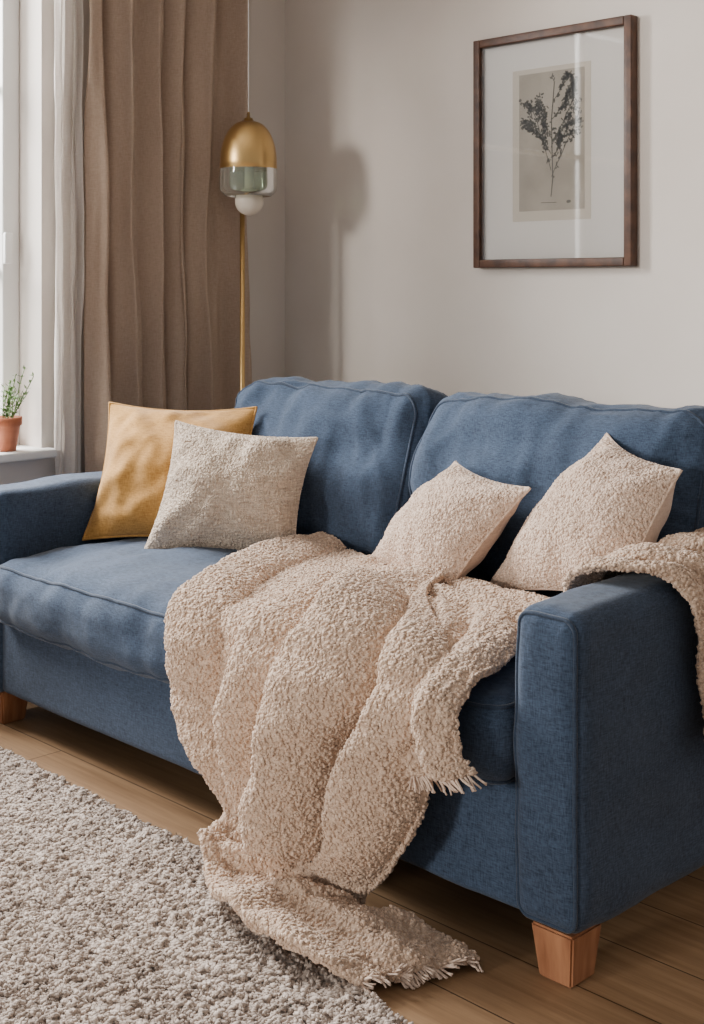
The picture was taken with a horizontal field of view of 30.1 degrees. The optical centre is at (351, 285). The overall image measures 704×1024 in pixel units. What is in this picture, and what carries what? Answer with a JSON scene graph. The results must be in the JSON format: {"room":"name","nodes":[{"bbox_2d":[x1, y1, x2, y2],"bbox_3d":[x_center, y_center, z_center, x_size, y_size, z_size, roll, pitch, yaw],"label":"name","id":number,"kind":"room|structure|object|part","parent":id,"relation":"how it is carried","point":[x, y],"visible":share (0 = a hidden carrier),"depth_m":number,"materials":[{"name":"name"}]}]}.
{"room":"living room","nodes":[
{"label":"living room","id":0,"kind":"room"},
{"bbox_2d":[0,0,284,484],"bbox_3d":[-2.404,-0.130,2.864,0.250,2.600,5.850,0,0,45],"label":"wall","id":1,"kind":"structure","parent":0,"point":[37,204],"depth_m":4.19,"materials":[{"name":"paint"}]},
{"bbox_2d":[3,233,12,263],"bbox_3d":[-1.094,-0.120,4.170,0.015,0.100,0.030,0,0,45],"label":"latch","id":2,"kind":"object","parent":1,"relation":"attached to","point":[7,237],"visible":1,"depth_m":4.16,"materials":[{"name":"white paint"}]},
{"bbox_2d":[0,0,18,444],"bbox_3d":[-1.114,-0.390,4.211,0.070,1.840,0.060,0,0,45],"label":"window","id":3,"kind":"structure","parent":1,"relation":"attached to","point":[9,9],"depth_m":4.18,"materials":[{"name":"white paint"}]},
{"bbox_2d":[0,444,57,462],"bbox_3d":[-2.606,0.521,2.535,0.190,0.027,4.600,0,0,45],"label":"window sill","id":4,"kind":"structure","parent":1,"relation":"attached to","point":[23,452],"depth_m":4.03,"materials":[{"name":"white paint"}]},
{"bbox_2d":[0,365,33,451],"bbox_3d":[-1.060,0.376,4.039,0.147,0.263,0.160,0,0,19],"label":"potted plant","id":5,"kind":"object","parent":4,"relation":"on","point":[10,424],"visible":1,"depth_m":4.02,"materials":[{"name":"green plant"}]},
{"bbox_3d":[-1.071,0.456,4.041,0.106,0.104,0.106,0,0,45],"label":"pot","id":6,"kind":"part","parent":5,"relation":"part of","materials":[{"name":"ceramic"}]},
{"bbox_2d":[54,0,83,474],"bbox_3d":[-0.896,-0.090,4.122,0.059,2.480,0.099,0,0,45],"label":"sheer curtain","id":7,"kind":"object","parent":1,"relation":"attached to","point":[68,14],"visible":0.76,"depth_m":4.12,"materials":[{"name":"fabric"}]},
{"bbox_2d":[83,0,251,472],"bbox_3d":[-0.602,-0.090,4.382,0.678,2.480,0.121,0,0,-45],"label":"curtain","id":8,"kind":"object","parent":1,"relation":"attached to","point":[167,80],"visible":0.52,"depth_m":4.34,"materials":[{"name":"fabric"}]},
{"bbox_2d":[0,701,703,1023],"bbox_3d":[-0.407,1.220,1.008,5.600,0.100,6.050,0,0,45],"label":"floor","id":9,"kind":"structure","parent":0,"point":[649,969],"depth_m":2.38,"materials":[{"name":"brown wood"}]},
{"bbox_2d":[0,746,413,1023],"bbox_3d":[-0.935,1.157,1.930,2.651,0.042,2.007,0,0,45],"label":"shag rug","id":10,"kind":"object","parent":9,"relation":"on","point":[107,917],"visible":0.91,"depth_m":2.32,"materials":[{"name":"fabric"}]},
{"bbox_2d":[220,0,276,390],"bbox_3d":[-0.346,-0.130,4.385,0.193,2.600,0.194,0,0,45],"label":"floor lamp","id":11,"kind":"object","parent":9,"relation":"on","point":[248,147],"visible":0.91,"depth_m":4.34,"materials":[{"name":"gold metal"}]},
{"bbox_3d":[-0.346,-1.000,4.384,0.003,0.860,0.003,0,0,45],"label":"finial cord","id":12,"kind":"part","parent":11,"relation":"part of","materials":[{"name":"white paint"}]},
{"bbox_3d":[-0.346,-0.486,4.384,0.192,0.192,0.192,0,0,45],"label":"lamp shade","id":13,"kind":"part","parent":11,"relation":"part of","materials":[{"name":"gold metal"}]},
{"bbox_3d":[-0.344,-0.333,4.381,0.096,0.195,0.096,0,0,45],"label":"bulb","id":14,"kind":"part","parent":11,"relation":"part of","materials":[{"name":"beige glass"}]},
{"bbox_2d":[0,376,703,987],"bbox_3d":[0.008,0.713,3.196,2.016,0.915,1.091,0,0,45],"label":"sofa","id":15,"kind":"object","parent":9,"relation":"on","point":[587,745],"visible":0.47,"depth_m":2.79,"materials":[{"name":"blue fabric"}]},
{"bbox_3d":[-0.930,1.124,3.539,0.087,0.092,0.087,0,0,45],"label":"leg","id":16,"kind":"part","parent":15,"relation":"part of","materials":[{"name":"brown wood"}]},
{"bbox_3d":[-0.626,0.815,3.865,0.173,0.562,1.040,0,0,45],"label":"arm","id":17,"kind":"part","parent":15,"relation":"part of","materials":[{"name":"blue fabric"}]},
{"bbox_2d":[0,537,240,683],"bbox_3d":[-0.352,0.802,3.428,0.868,0.267,0.908,0,0,45],"label":"seat cushion","id":18,"kind":"object","parent":15,"relation":"on","point":[94,611],"depth_m":3.18,"materials":[{"name":"blue fabric"}]},
{"bbox_2d":[82,402,257,540],"bbox_3d":[-0.489,0.520,3.651,0.504,0.366,0.260,0,0,13],"label":"throw pillow","id":19,"kind":"object","parent":15,"relation":"on","point":[139,447],"visible":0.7,"depth_m":3.61,"materials":[{"name":"yellow fabric"}]},
{"bbox_2d":[144,420,317,549],"bbox_3d":[-0.313,0.532,3.443,0.431,0.331,0.232,0,0,20],"label":"throw pillow","id":20,"kind":"object","parent":15,"relation":"on","point":[225,490],"visible":0.93,"depth_m":3.37,"materials":[{"name":"cream boucle wool fabric"}]},
{"bbox_3d":[0.029,0.970,3.206,1.751,0.225,1.001,0,0,45],"label":"frame","id":21,"kind":"part","parent":15,"relation":"part of","materials":[{"name":"blue fabric"}]},
{"bbox_2d":[235,376,447,554],"bbox_3d":[-0.050,0.512,3.629,0.777,0.514,0.372,0,0,45],"label":"cushion","id":22,"kind":"object","parent":15,"relation":"on","point":[361,470],"depth_m":3.42,"materials":[{"name":"blue fabric"}]},
{"bbox_2d":[164,531,550,997],"bbox_3d":[-0.006,0.875,2.728,1.089,0.585,0.885,0,0,45],"label":"throw blanket","id":23,"kind":"object","parent":15,"relation":"on","point":[320,687],"visible":0.89,"depth_m":2.39,"materials":[{"name":"fabric"}]},
{"bbox_2d":[371,460,530,584],"bbox_3d":[0.208,0.551,3.017,0.200,0.273,0.525,0,0,-27],"label":"throw pillow","id":24,"kind":"object","parent":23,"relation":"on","point":[451,522],"visible":0.88,"depth_m":2.89,"materials":[{"name":"fabric"}]},
{"bbox_2d":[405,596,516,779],"bbox_3d":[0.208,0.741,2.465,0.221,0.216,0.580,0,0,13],"label":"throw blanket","id":25,"kind":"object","parent":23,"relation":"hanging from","point":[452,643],"depth_m":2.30,"materials":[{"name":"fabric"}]},
{"bbox_3d":[0.260,0.656,2.716,0.626,0.052,0.315,0,0,45],"label":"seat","id":26,"kind":"part","parent":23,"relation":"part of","materials":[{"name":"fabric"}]},
{"bbox_2d":[458,579,555,784],"bbox_3d":[0.248,0.792,2.825,0.860,0.234,0.897,0,0,45],"label":"seat cushion","id":27,"kind":"object","parent":15,"relation":"on","point":[489,719],"depth_m":2.26,"materials":[{"name":"blue fabric"}]},
{"bbox_2d":[410,392,703,594],"bbox_3d":[0.502,0.508,3.083,0.882,0.504,0.390,0,0,45],"label":"cushion","id":28,"kind":"object","parent":15,"relation":"on","point":[527,441],"depth_m":3.00,"materials":[{"name":"blue fabric"}]},
{"bbox_3d":[0.364,1.124,2.224,0.087,0.092,0.087,0,0,45],"label":"leg","id":29,"kind":"part","parent":15,"relation":"part of","materials":[{"name":"brown wood"}]},
{"bbox_2d":[490,433,682,590],"bbox_3d":[0.486,0.507,2.774,0.244,0.370,0.483,0,0,-31],"label":"throw pillow","id":30,"kind":"object","parent":15,"relation":"on","point":[610,499],"visible":0.89,"depth_m":2.66,"materials":[{"name":"fabric"}]},
{"bbox_3d":[0.681,0.813,2.557,0.159,0.567,1.040,0,0,45],"label":"arm","id":31,"kind":"part","parent":15,"relation":"part of","materials":[{"name":"blue fabric"}]},
{"bbox_2d":[562,528,703,733],"bbox_3d":[0.686,0.670,2.554,0.280,0.380,0.650,0,0,45],"label":"throw blanket","id":32,"kind":"object","parent":15,"relation":"on","point":[677,559],"visible":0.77,"depth_m":2.38,"materials":[{"name":"fabric"}]},
{"bbox_2d":[285,0,703,407],"bbox_3d":[1.662,-0.130,3.076,5.600,2.600,0.200,0,0,45],"label":"wall","id":33,"kind":"structure","parent":0,"point":[382,284],"depth_m":4.28,"materials":[{"name":"paint"}]},
{"bbox_2d":[473,14,636,267],"bbox_3d":[0.603,-0.417,3.966,0.586,0.721,0.034,0,0,45],"label":"framed picture","id":34,"kind":"object","parent":33,"relation":"attached to","point":[555,109],"visible":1,"depth_m":3.96,"materials":[{"name":"brown wood"}]},
{"bbox_3d":[0.405,-0.417,4.164,0.026,0.721,0.034,0,0,45],"label":"frame","id":35,"kind":"part","parent":34,"relation":"part of","materials":[{"name":"brown wood"}]},
{"bbox_2d":[519,66,584,211],"bbox_3d":[0.604,-0.441,3.975,0.243,0.422,0.001,0,0,45],"label":"print","id":36,"kind":"object","parent":34,"relation":"attached to","point":[551,98],"depth_m":3.97,"materials":[{"name":"paper"}]},
{"bbox_3d":[0.603,-0.765,3.966,0.534,0.026,0.034,0,0,45],"label":"frame","id":37,"kind":"part","parent":34,"relation":"part of","materials":[{"name":"brown wood"}]},
{"bbox_3d":[0.603,-0.070,3.966,0.534,0.026,0.034,0,0,45],"label":"frame","id":38,"kind":"part","parent":34,"relation":"part of","materials":[{"name":"brown wood"}]},
{"bbox_3d":[0.801,-0.417,3.768,0.026,0.721,0.034,0,0,45],"label":"frame","id":39,"kind":"part","parent":34,"relation":"part of","materials":[{"name":"brown wood"}]}
]}

